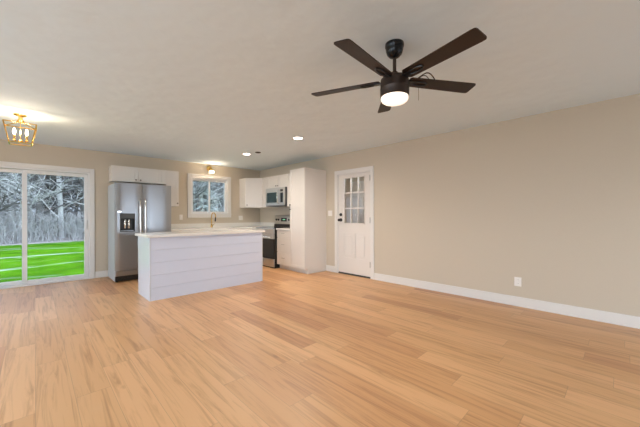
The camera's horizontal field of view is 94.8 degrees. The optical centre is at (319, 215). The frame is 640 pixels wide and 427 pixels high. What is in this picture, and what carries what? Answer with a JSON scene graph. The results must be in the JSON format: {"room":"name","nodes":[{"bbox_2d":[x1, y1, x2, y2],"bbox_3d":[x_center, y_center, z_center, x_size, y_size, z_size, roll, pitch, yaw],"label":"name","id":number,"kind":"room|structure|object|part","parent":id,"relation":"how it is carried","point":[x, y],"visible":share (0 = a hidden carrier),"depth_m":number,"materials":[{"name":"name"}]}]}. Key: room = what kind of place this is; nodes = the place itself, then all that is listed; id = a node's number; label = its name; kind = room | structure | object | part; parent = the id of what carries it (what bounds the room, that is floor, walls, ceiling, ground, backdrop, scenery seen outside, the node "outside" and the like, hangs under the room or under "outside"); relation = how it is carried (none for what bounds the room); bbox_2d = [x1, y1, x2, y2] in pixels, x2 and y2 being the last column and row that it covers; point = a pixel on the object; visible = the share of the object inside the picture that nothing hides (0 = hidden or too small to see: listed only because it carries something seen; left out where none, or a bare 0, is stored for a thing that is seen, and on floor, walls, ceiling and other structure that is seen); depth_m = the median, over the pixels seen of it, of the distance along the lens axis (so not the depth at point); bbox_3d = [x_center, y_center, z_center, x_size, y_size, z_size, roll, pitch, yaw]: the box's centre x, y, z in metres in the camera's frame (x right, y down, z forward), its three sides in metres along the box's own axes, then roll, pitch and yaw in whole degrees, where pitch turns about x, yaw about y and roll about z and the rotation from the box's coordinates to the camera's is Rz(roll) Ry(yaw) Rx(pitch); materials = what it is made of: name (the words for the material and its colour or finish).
{"room":"empty living room","nodes":[
{"label":"empty living room","id":0,"kind":"room"},
{"bbox_2d":[0,139,259,287],"bbox_3d":[-4.288,0.036,5.814,7.410,2.574,0.140,0,0,-44],"label":"wall","id":1,"kind":"structure","parent":0,"point":[41,154],"depth_m":5.80,"materials":[{"name":"beige paint"}]},
{"bbox_2d":[0,161,94,288],"bbox_3d":[-5.082,0.158,5.031,1.950,2.095,0.160,0,0,-44],"label":"door","id":2,"kind":"structure","parent":1,"relation":"in","point":[10,167],"depth_m":5.34,"materials":[{"name":"white paint"}]},
{"bbox_3d":[-5.404,0.194,4.765,0.923,1.955,0.035,0,0,-44],"label":"panel","id":3,"kind":"part","parent":2,"relation":"part of","materials":[{"name":"white plastic"}]},
{"bbox_3d":[-4.758,0.192,5.328,0.878,1.955,0.035,0,0,-44],"label":"panel","id":4,"kind":"part","parent":2,"relation":"part of","materials":[{"name":"white plastic"}]},
{"bbox_2d":[95,270,107,277],"bbox_3d":[-4.051,1.140,5.932,0.770,0.125,0.016,0,0,-44],"label":"baseboard","id":5,"kind":"structure","parent":1,"relation":"attached to","point":[98,274],"depth_m":5.73,"materials":[{"name":"white paint"}]},
{"bbox_2d":[109,165,165,184],"bbox_3d":[-3.715,-0.814,6.024,0.950,0.300,0.359,0,0,-44],"label":"upper cabinet","id":6,"kind":"object","parent":1,"relation":"attached to","point":[120,174],"visible":0.99,"depth_m":5.89,"materials":[{"name":"white paint"}]},
{"bbox_3d":[-3.802,-0.814,5.744,0.431,0.296,0.019,0,0,-44],"label":"door","id":7,"kind":"part","parent":6,"relation":"part of","materials":[{"name":"white paint"}]},
{"bbox_3d":[-3.490,-0.815,6.047,0.431,0.296,0.019,0,0,-44],"label":"door","id":8,"kind":"part","parent":6,"relation":"part of","materials":[{"name":"white paint"}]},
{"bbox_2d":[165,170,178,206],"bbox_3d":[-3.279,-0.585,6.446,0.260,0.760,0.359,0,0,-44],"label":"upper cabinet","id":9,"kind":"object","parent":1,"relation":"attached to","point":[172,177],"visible":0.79,"depth_m":6.36,"materials":[{"name":"white paint"}]},
{"bbox_2d":[187,173,231,217],"bbox_3d":[-2.734,-0.472,7.283,1.110,1.040,0.155,0,0,-44],"label":"window","id":10,"kind":"structure","parent":1,"relation":"in","point":[190,177],"depth_m":7.27,"materials":[{"name":"white paint"}]},
{"bbox_3d":[-2.911,-0.471,7.171,0.450,0.810,0.030,0,0,-44],"label":"sash","id":11,"kind":"part","parent":10,"relation":"part of","materials":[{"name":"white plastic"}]},
{"bbox_3d":[-2.683,-0.035,7.232,1.110,0.020,0.013,0,0,-44],"label":"sill","id":12,"kind":"part","parent":10,"relation":"part of","materials":[{"name":"white paint"}]},
{"bbox_3d":[-2.746,-0.472,7.296,0.920,0.870,0.120,0,0,-44],"label":"frame","id":13,"kind":"part","parent":10,"relation":"part of","materials":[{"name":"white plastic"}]},
{"bbox_3d":[-2.592,-0.472,7.431,0.450,0.810,0.030,0,0,-44],"label":"sash","id":14,"kind":"part","parent":10,"relation":"part of","materials":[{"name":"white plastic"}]},
{"bbox_2d":[206,166,213,173],"bbox_3d":[-2.655,-1.126,7.164,0.136,0.198,0.198,0,0,-44],"label":"wall sconce","id":15,"kind":"object","parent":1,"relation":"attached to","point":[209,168],"visible":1,"depth_m":7.16,"materials":[{"name":"gold metal"}]},
{"bbox_2d":[171,222,273,227],"bbox_3d":[-2.298,0.235,7.046,2.553,0.100,0.856,0,0,-44],"label":"backsplash","id":16,"kind":"structure","parent":1,"relation":"attached to","point":[198,225],"depth_m":7.43,"materials":[{"name":"white stone"}]},
{"bbox_2d":[239,178,263,207],"bbox_3d":[-1.696,-0.590,7.799,0.638,0.760,0.615,0,0,-44],"label":"upper cabinet","id":17,"kind":"object","parent":1,"relation":"attached to","point":[250,189],"visible":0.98,"depth_m":7.58,"materials":[{"name":"white paint"}]},
{"bbox_3d":[-1.700,-0.590,7.576,0.422,0.756,0.019,0,0,-1],"label":"door","id":18,"kind":"part","parent":17,"relation":"part of","materials":[{"name":"white paint"}]},
{"bbox_2d":[0,266,639,426],"bbox_3d":[-0.935,1.253,2.356,7.130,0.120,9.490,0,0,-44],"label":"floor","id":19,"kind":"structure","parent":0,"point":[288,348],"depth_m":2.41,"materials":[{"name":"brown wood"}]},
{"bbox_2d":[108,182,170,281],"bbox_3d":[-3.509,0.305,5.754,0.931,1.790,0.780,0,0,-44],"label":"refrigerator","id":20,"kind":"object","parent":19,"relation":"on","point":[133,208],"visible":0.8,"depth_m":5.41,"materials":[{"name":"silver metal"}]},
{"bbox_3d":[-3.320,1.040,5.562,0.915,0.090,0.044,0,0,-44],"label":"kick panel","id":21,"kind":"part","parent":20,"relation":"part of","materials":[{"name":"silver metal"}]},
{"bbox_3d":[-3.507,0.145,5.353,0.104,0.170,0.043,0,0,-44],"label":"dispenser lever","id":22,"kind":"part","parent":20,"relation":"part of","materials":[{"name":"metal"}]},
{"bbox_3d":[-3.500,0.009,5.345,0.214,0.084,0.061,0,0,-44],"label":"control panel","id":23,"kind":"part","parent":20,"relation":"part of","materials":[{"name":"grey plastic"}]},
{"bbox_3d":[-3.493,0.198,5.370,0.420,1.575,0.078,0,0,-44],"label":"door","id":24,"kind":"part","parent":20,"relation":"part of","materials":[{"name":"silver metal"}]},
{"bbox_3d":[-3.325,0.149,5.442,0.034,0.926,0.076,0,0,-44],"label":"handle","id":25,"kind":"part","parent":20,"relation":"part of","materials":[{"name":"metal"}]},
{"bbox_3d":[-3.264,0.149,5.500,0.034,0.926,0.076,0,0,-44],"label":"handle","id":26,"kind":"part","parent":20,"relation":"part of","materials":[{"name":"metal"}]},
{"bbox_3d":[-3.157,0.197,5.696,0.505,1.575,0.078,0,0,-44],"label":"door","id":27,"kind":"part","parent":20,"relation":"part of","materials":[{"name":"silver metal"}]},
{"bbox_2d":[138,232,262,300],"bbox_3d":[-1.946,0.752,4.983,1.845,0.888,0.672,0,0,-44],"label":"kitchen island","id":28,"kind":"object","parent":19,"relation":"on","point":[168,267],"visible":0.92,"depth_m":4.55,"materials":[{"name":"white paint"}]},
{"bbox_3d":[-2.584,0.754,4.330,0.019,0.888,0.621,0,0,-44],"label":"panel","id":29,"kind":"part","parent":28,"relation":"part of","materials":[{"name":"white wood"}]},
{"bbox_2d":[135,229,264,237],"bbox_3d":[-1.936,0.287,4.971,1.915,0.040,0.705,0,0,-44],"label":"island countertop","id":30,"kind":"structure","parent":28,"relation":"on","point":[231,231],"depth_m":4.67,"materials":[{"name":"white stone"}]},
{"bbox_3d":[-1.273,0.750,5.600,0.019,0.888,0.621,0,0,-44],"label":"panel","id":31,"kind":"part","parent":28,"relation":"part of","materials":[{"name":"white wood"}]},
{"bbox_2d":[256,215,289,267],"bbox_3d":[-1.090,0.593,7.090,0.712,1.200,0.756,0,0,-44],"label":"electric range","id":32,"kind":"object","parent":19,"relation":"on","point":[269,237],"visible":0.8,"depth_m":6.79,"materials":[{"name":"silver metal"}]},
{"bbox_3d":[-1.292,0.356,6.895,0.032,0.125,0.752,0,0,-44],"label":"trim","id":33,"kind":"part","parent":32,"relation":"part of","materials":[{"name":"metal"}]},
{"bbox_3d":[-1.292,0.476,6.894,0.035,0.105,0.748,0,0,-44],"label":"oven door","id":34,"kind":"part","parent":32,"relation":"part of","materials":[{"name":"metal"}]},
{"bbox_3d":[-1.290,1.084,6.894,0.034,0.160,0.748,0,0,-44],"label":"storage drawer","id":35,"kind":"part","parent":32,"relation":"part of","materials":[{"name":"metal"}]},
{"bbox_2d":[256,227,289,228],"bbox_3d":[-1.101,0.285,7.080,0.540,0.014,0.756,0,0,-44],"label":"cooktop","id":36,"kind":"object","parent":32,"relation":"in","point":[256,227],"depth_m":6.91,"materials":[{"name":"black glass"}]},
{"bbox_3d":[-0.909,0.242,7.266,0.011,0.069,0.756,0,0,-44],"label":"panel","id":37,"kind":"part","parent":32,"relation":"part of","materials":[{"name":"black plastic"}]},
{"bbox_2d":[277,230,292,270],"bbox_3d":[-0.598,0.756,6.676,0.630,0.872,0.499,0,0,-44],"label":"base cabinet","id":38,"kind":"object","parent":19,"relation":"on","point":[283,240],"visible":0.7,"depth_m":6.48,"materials":[{"name":"white paint"}]},
{"bbox_2d":[276,228,289,230],"bbox_3d":[-0.597,0.249,6.677,0.623,0.139,0.498,0,0,-44],"label":"countertop","id":39,"kind":"structure","parent":38,"relation":"on","point":[288,229],"depth_m":6.44,"materials":[{"name":"white stone"}]},
{"bbox_3d":[-0.796,0.407,6.485,0.019,0.156,0.495,0,0,-44],"label":"drawer","id":40,"kind":"part","parent":38,"relation":"part of","materials":[{"name":"white paint"}]},
{"bbox_3d":[-0.795,0.652,6.485,0.019,0.316,0.495,0,0,-44],"label":"drawer","id":41,"kind":"part","parent":38,"relation":"part of","materials":[{"name":"white paint"}]},
{"bbox_3d":[-0.794,0.955,6.485,0.019,0.271,0.495,0,0,-44],"label":"drawer","id":42,"kind":"part","parent":38,"relation":"part of","materials":[{"name":"white paint"}]},
{"bbox_2d":[289,167,325,273],"bbox_3d":[-0.264,0.108,6.316,0.649,2.165,0.483,0,0,-44],"label":"pantry cabinet","id":43,"kind":"object","parent":19,"relation":"on","point":[307,204],"visible":1,"depth_m":6.13,"materials":[{"name":"white paint"}]},
{"bbox_3d":[-0.471,-0.579,6.118,0.019,0.786,0.479,0,0,-44],"label":"door","id":44,"kind":"part","parent":43,"relation":"part of","materials":[{"name":"white paint"}]},
{"bbox_3d":[-0.468,0.456,6.118,0.019,1.266,0.479,0,0,-44],"label":"door","id":45,"kind":"part","parent":43,"relation":"part of","materials":[{"name":"white paint"}]},
{"bbox_3d":[-2.492,0.761,6.994,0.909,0.872,0.659,0,0,-44],"label":"base cabinet","id":46,"kind":"object","parent":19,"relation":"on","visible":0},
{"bbox_2d":[171,222,273,231],"bbox_3d":[-2.298,0.254,7.046,2.553,0.139,0.856,0,0,-44],"label":"countertop","id":47,"kind":"structure","parent":46,"relation":"on","point":[247,225],"depth_m":7.17,"materials":[{"name":"white stone"}]},
{"bbox_2d":[0,0,639,170],"bbox_3d":[-0.943,-1.336,2.356,7.410,0.150,9.770,0,0,-44],"label":"ceiling","id":48,"kind":"structure","parent":0,"point":[211,82],"depth_m":2.56,"materials":[{"name":"white paint"}]},
{"bbox_2d":[2,113,36,146],"bbox_3d":[-3.711,-1.069,3.648,0.295,0.368,0.295,0,0,-44],"label":"lantern","id":49,"kind":"object","parent":48,"relation":"hanging from","point":[20,120],"visible":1,"depth_m":3.64,"materials":[{"name":"gold metal"}]},
{"bbox_2d":[292,136,303,139],"bbox_3d":[-0.359,-1.260,4.793,0.194,0.006,0.194,0,0,-44],"label":"recessed light","id":50,"kind":"object","parent":48,"relation":"in","point":[297,137],"visible":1,"depth_m":4.80,"materials":[{"name":"white plastic"}]},
{"bbox_2d":[311,28,486,112],"bbox_3d":[0.598,-1.046,2.182,1.216,0.440,1.275,0,0,-13],"label":"ceiling fan","id":51,"kind":"object","parent":48,"relation":"hanging from","point":[394,85],"visible":1,"depth_m":2.08,"materials":[{"name":"brown wood"}]},
{"bbox_3d":[0.199,-0.997,2.323,0.549,0.030,0.119,0,0,23],"label":"blade","id":52,"kind":"part","parent":51,"relation":"part of","materials":[{"name":"brown wood"}]},
{"bbox_3d":[0.297,-0.997,1.884,0.119,0.030,0.549,0,0,41],"label":"blade","id":53,"kind":"part","parent":51,"relation":"part of","materials":[{"name":"brown wood"}]},
{"bbox_3d":[0.585,-0.998,2.552,0.119,0.030,0.549,0,0,5],"label":"blade","id":54,"kind":"part","parent":51,"relation":"part of","materials":[{"name":"brown wood"}]},
{"bbox_3d":[0.550,-0.852,2.171,0.198,0.052,0.198,0,0,-13],"label":"light globe","id":55,"kind":"part","parent":51,"relation":"part of","materials":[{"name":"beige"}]},
{"bbox_3d":[0.773,-0.984,2.242,0.189,0.171,0.108,0,0,-13],"label":"pull chain","id":56,"kind":"part","parent":51,"relation":"part of","materials":[{"name":"brown metal"}]},
{"bbox_3d":[0.923,-0.999,2.256,0.549,0.030,0.119,0,0,-13],"label":"blade","id":57,"kind":"part","parent":51,"relation":"part of","materials":[{"name":"brown wood"}]},
{"bbox_3d":[0.745,-0.998,1.843,0.119,0.030,0.549,0,0,-31],"label":"blade","id":58,"kind":"part","parent":51,"relation":"part of","materials":[{"name":"brown wood"}]},
{"bbox_2d":[345,177,363,222],"bbox_3d":[0.950,0.047,7.046,1.830,2.560,4.600,0,0,-44],"label":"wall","id":59,"kind":"structure","parent":0,"point":[347,181],"depth_m":8.36,"materials":[{"name":"clear glass"}]},
{"bbox_2d":[352,181,363,222],"bbox_3d":[1.177,0.132,7.962,0.030,2.150,0.940,0,0,-44],"label":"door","id":60,"kind":"structure","parent":59,"relation":"in","point":[361,183],"depth_m":8.13,"materials":[{"name":"clear glass"}]},
{"bbox_3d":[1.181,0.132,7.965,0.020,2.150,0.940,0,0,-44],"label":"casing","id":61,"kind":"part","parent":60,"relation":"part of","materials":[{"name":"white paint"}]},
{"bbox_2d":[260,93,639,316],"bbox_3d":[1.673,0.018,4.885,0.140,2.574,9.490,0,0,-44],"label":"wall","id":62,"kind":"structure","parent":0,"point":[550,201],"depth_m":3.85,"materials":[{"name":"beige paint"}]},
{"bbox_2d":[262,177,277,207],"bbox_3d":[-1.285,-0.591,7.577,0.359,0.760,0.288,0,0,-44],"label":"upper cabinet","id":63,"kind":"object","parent":62,"relation":"attached to","point":[264,180],"visible":0.43,"depth_m":7.51,"materials":[{"name":"white paint"}]},
{"bbox_3d":[-1.386,-0.591,7.479,0.019,0.756,0.284,0,0,-44],"label":"door","id":64,"kind":"part","parent":63,"relation":"part of","materials":[{"name":"white paint"}]},
{"bbox_2d":[268,174,286,188],"bbox_3d":[-0.921,-0.821,7.200,0.359,0.303,0.759,0,0,-44],"label":"upper cabinet","id":65,"kind":"object","parent":62,"relation":"attached to","point":[277,181],"visible":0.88,"depth_m":7.09,"materials":[{"name":"white paint"}]},
{"bbox_3d":[-1.154,-0.820,7.239,0.019,0.299,0.375,0,0,-44],"label":"door","id":66,"kind":"part","parent":65,"relation":"part of","materials":[{"name":"white paint"}]},
{"bbox_2d":[266,187,287,206],"bbox_3d":[-0.959,-0.447,7.161,0.466,0.440,0.752,0,0,-44],"label":"microwave","id":67,"kind":"object","parent":65,"relation":"attached to","point":[275,197],"visible":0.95,"depth_m":6.99,"materials":[{"name":"grey plastic"}]},
{"bbox_3d":[-1.136,-0.456,7.115,0.030,0.418,0.568,0,0,-44],"label":"door","id":68,"kind":"part","parent":67,"relation":"part of","materials":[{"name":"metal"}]},
{"bbox_3d":[-0.875,-0.456,6.845,0.030,0.418,0.178,0,0,-44],"label":"control panel","id":69,"kind":"part","parent":67,"relation":"part of","materials":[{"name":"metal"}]},
{"bbox_3d":[-0.890,-0.821,6.966,0.019,0.299,0.375,0,0,-44],"label":"door","id":70,"kind":"part","parent":65,"relation":"part of","materials":[{"name":"white paint"}]},
{"bbox_2d":[287,173,289,206],"bbox_3d":[-0.493,-0.594,6.759,0.359,0.760,0.467,0,0,-44],"label":"upper cabinet","id":71,"kind":"object","parent":62,"relation":"attached to","point":[288,175],"visible":0.19,"depth_m":6.78,"materials":[{"name":"white paint"}]},
{"bbox_2d":[326,265,334,271],"bbox_3d":[0.224,1.127,6.272,0.016,0.125,0.253,0,0,-44],"label":"baseboard","id":72,"kind":"structure","parent":62,"relation":"attached to","point":[328,267],"depth_m":6.26,"materials":[{"name":"white paint"}]},
{"bbox_2d":[334,166,373,279],"bbox_3d":[0.686,0.130,5.850,0.214,2.115,0.990,0,0,-44],"label":"door","id":73,"kind":"structure","parent":62,"relation":"in","point":[354,242],"depth_m":5.80,"materials":[{"name":"white paint"}]},
{"bbox_2d":[343,175,364,223],"bbox_3d":[0.685,-0.302,5.833,0.038,0.940,0.545,0,0,-44],"label":"window grille","id":74,"kind":"object","parent":73,"relation":"attached to","point":[347,176],"depth_m":5.89,"materials":[{"name":"white paint"}]},
{"bbox_2d":[374,273,639,328],"bbox_3d":[2.964,1.119,3.443,0.016,0.125,5.625,0,0,-44],"label":"baseboard","id":75,"kind":"structure","parent":62,"relation":"attached to","point":[574,311],"depth_m":3.77,"materials":[{"name":"white paint"}]},
{"bbox_2d":[514,277,520,286],"bbox_3d":[2.582,0.862,3.842,0.009,0.116,0.078,0,0,-44],"label":"wall outlet","id":76,"kind":"object","parent":62,"relation":"attached to","point":[517,280],"visible":1,"depth_m":3.84,"materials":[{"name":"white plastic"}]},
{"label":"outside","id":77,"kind":"structure","parent":0,"visible":0},
{"bbox_2d":[0,183,222,213],"bbox_3d":[-51.056,-9.491,59.862,170.000,18.468,33.000,0,0,-44],"label":"wooded slope","id":78,"kind":"structure","parent":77,"point":[71,183],"depth_m":48.08,"materials":[{"name":"grey plant"}]},
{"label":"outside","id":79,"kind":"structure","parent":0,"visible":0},
{"bbox_2d":[0,214,83,245],"bbox_3d":[-20.730,0.608,39.367,115.000,2.047,38.600,0,0,-44],"label":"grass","id":80,"kind":"structure","parent":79,"point":[62,239],"depth_m":18.24,"materials":[{"name":"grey plant"}]},
{"bbox_2d":[1,173,31,208],"bbox_3d":[-19.487,-5.584,16.221,6.723,14.306,6.212,0,0,41],"label":"bare tree","id":81,"kind":"object","parent":80,"relation":"on","point":[20,173],"visible":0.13,"depth_m":17.64,"materials":[{"name":"grey plant"}]},
{"bbox_2d":[5,173,53,232],"bbox_3d":[-21.116,-5.467,20.869,5.935,13.626,5.442,0,0,-5],"label":"bare tree","id":82,"kind":"object","parent":80,"relation":"on","point":[16,173],"visible":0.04,"depth_m":21.10,"materials":[{"name":"grey plant"}]},
{"bbox_2d":[0,172,64,215],"bbox_3d":[-17.985,-6.245,17.034,7.423,15.641,5.360,0,0,14],"label":"bare tree","id":83,"kind":"object","parent":80,"relation":"on","point":[6,206],"visible":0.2,"depth_m":16.66,"materials":[{"name":"grey plant"}]},
{"bbox_2d":[0,173,65,234],"bbox_3d":[-20.672,-5.646,20.171,6.613,14.074,6.111,0,0,-35],"label":"bare tree","id":84,"kind":"object","parent":80,"relation":"on","point":[10,200],"visible":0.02,"depth_m":20.07,"materials":[{"name":"grey plant"}]},
{"bbox_2d":[0,173,65,198],"bbox_3d":[-20.087,-4.441,17.710,5.237,11.909,6.666,0,0,33],"label":"bare tree","id":85,"kind":"object","parent":80,"relation":"on","point":[19,173],"visible":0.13,"depth_m":18.54,"materials":[{"name":"grey plant"}]},
{"bbox_2d":[0,172,79,240],"bbox_3d":[-18.335,-5.003,17.756,6.172,13.134,5.703,0,0,-39],"label":"bare tree","id":86,"kind":"object","parent":80,"relation":"on","point":[30,176],"visible":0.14,"depth_m":17.53,"materials":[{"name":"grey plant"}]},
{"bbox_2d":[2,174,83,231],"bbox_3d":[-17.331,-5.399,19.843,6.831,13.853,5.903,0,0,-43],"label":"bare tree","id":87,"kind":"object","parent":80,"relation":"on","point":[81,210],"visible":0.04,"depth_m":20.31,"materials":[{"name":"grey plant"}]},
{"bbox_2d":[5,172,83,235],"bbox_3d":[-17.950,-5.511,19.716,6.142,13.966,7.817,0,0,16],"label":"bare tree","id":88,"kind":"object","parent":80,"relation":"on","point":[45,178],"visible":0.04,"depth_m":20.02,"materials":[{"name":"grey plant"}]},
{"bbox_2d":[19,174,83,240],"bbox_3d":[-17.086,-5.111,19.225,5.706,13.389,6.602,0,0,10],"label":"bare tree","id":89,"kind":"object","parent":80,"relation":"on","point":[39,206],"visible":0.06,"depth_m":18.24,"materials":[{"name":"grey plant"}]},
{"bbox_2d":[19,174,83,237],"bbox_3d":[-17.371,-5.714,19.180,5.801,14.525,6.326,0,0,-43],"label":"bare tree","id":90,"kind":"object","parent":80,"relation":"on","point":[59,196],"visible":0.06,"depth_m":19.15,"materials":[{"name":"grey plant"}]},
{"bbox_2d":[30,176,72,206],"bbox_3d":[-22.228,-5.941,23.887,6.126,14.374,7.088,0,0,17],"label":"bare tree","id":91,"kind":"object","parent":80,"relation":"on","point":[37,176],"visible":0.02,"depth_m":23.03,"materials":[{"name":"grey plant"}]},
{"bbox_2d":[28,175,78,226],"bbox_3d":[-20.201,-6.046,22.418,7.346,14.898,6.349,0,0,29],"label":"bare tree","id":92,"kind":"object","parent":80,"relation":"on","point":[49,175],"visible":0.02,"depth_m":22.20,"materials":[{"name":"grey plant"}]},
{"bbox_2d":[35,182,78,228],"bbox_3d":[-20.802,-5.522,24.307,4.614,13.465,6.390,0,0,2],"label":"bare tree","id":93,"kind":"object","parent":80,"relation":"on","point":[71,211],"visible":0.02,"depth_m":24.86,"materials":[{"name":"grey plant"}]},
{"bbox_2d":[35,179,79,211],"bbox_3d":[-20.846,-5.521,24.487,5.600,13.541,6.528,0,0,45],"label":"bare tree","id":94,"kind":"object","parent":80,"relation":"on","point":[71,179],"visible":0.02,"depth_m":23.89,"materials":[{"name":"grey plant"}]},
{"bbox_2d":[53,177,83,204],"bbox_3d":[-15.177,-4.657,20.612,5.155,12.464,6.008,0,0,36],"label":"bare tree","id":95,"kind":"object","parent":80,"relation":"on","point":[80,177],"visible":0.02,"depth_m":19.71,"materials":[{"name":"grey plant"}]},
{"bbox_2d":[61,176,83,207],"bbox_3d":[-16.960,-4.113,21.752,6.246,11.159,4.908,0,0,43],"label":"bare tree","id":96,"kind":"object","parent":80,"relation":"on","point":[76,204],"visible":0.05,"depth_m":20.31,"materials":[{"name":"grey plant"}]},
{"bbox_2d":[0,203,214,244],"bbox_3d":[-15.491,0.025,27.820,27.026,3.198,15.968,0,0,-44],"label":"underbrush","id":97,"kind":"object","parent":80,"relation":"on","point":[45,230],"visible":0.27,"depth_m":18.11,"materials":[{"name":"grey plant"}]},
{"bbox_2d":[193,182,212,210],"bbox_3d":[-11.435,-4.665,24.131,5.393,12.420,5.905,0,0,-20],"label":"bare tree","id":98,"kind":"object","parent":80,"relation":"on","point":[194,182],"visible":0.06,"depth_m":24.38,"materials":[{"name":"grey plant"}]},
{"bbox_2d":[193,181,217,211],"bbox_3d":[-10.024,-2.430,25.020,3.410,8.000,3.364,0,0,-9],"label":"bare tree","id":99,"kind":"object","parent":80,"relation":"on","point":[202,195],"visible":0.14,"depth_m":24.85,"materials":[{"name":"grey plant"}]},
{"bbox_2d":[193,182,223,211],"bbox_3d":[-9.361,-4.471,25.736,5.000,12.091,5.829,0,0,38],"label":"bare tree","id":100,"kind":"object","parent":80,"relation":"on","point":[204,182],"visible":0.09,"depth_m":25.06,"materials":[{"name":"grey plant"}]},
{"bbox_2d":[193,181,223,210],"bbox_3d":[-10.378,-5.201,25.076,5.951,13.532,7.574,0,0,14],"label":"bare tree","id":101,"kind":"object","parent":80,"relation":"on","point":[196,183],"visible":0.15,"depth_m":24.55,"materials":[{"name":"grey plant"}]},
{"bbox_2d":[200,183,222,211],"bbox_3d":[-10.855,-5.291,29.274,5.796,13.349,6.273,0,0,28],"label":"bare tree","id":102,"kind":"object","parent":80,"relation":"on","point":[200,183],"visible":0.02,"depth_m":29.42,"materials":[{"name":"grey plant"}]},
{"bbox_2d":[206,183,223,210],"bbox_3d":[-9.290,-5.577,28.225,6.173,14.037,7.857,0,0,-31],"label":"bare tree","id":103,"kind":"object","parent":80,"relation":"on","point":[215,183],"visible":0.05,"depth_m":28.29,"materials":[{"name":"grey plant"}]},
{"bbox_2d":[211,183,223,210],"bbox_3d":[-8.823,-4.376,27.778,5.007,11.722,5.373,0,0,-19],"label":"bare tree","id":104,"kind":"object","parent":80,"relation":"on","point":[223,183],"visible":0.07,"depth_m":27.40,"materials":[{"name":"grey plant"}]},
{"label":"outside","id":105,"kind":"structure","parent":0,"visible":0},
{"bbox_2d":[0,241,83,282],"bbox_3d":[-1.708,1.455,19.733,115.000,0.319,16.270,0,0,-44],"label":"lawn","id":106,"kind":"structure","parent":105,"point":[44,260],"depth_m":9.34,"materials":[{"name":"green plant"}]}
]}

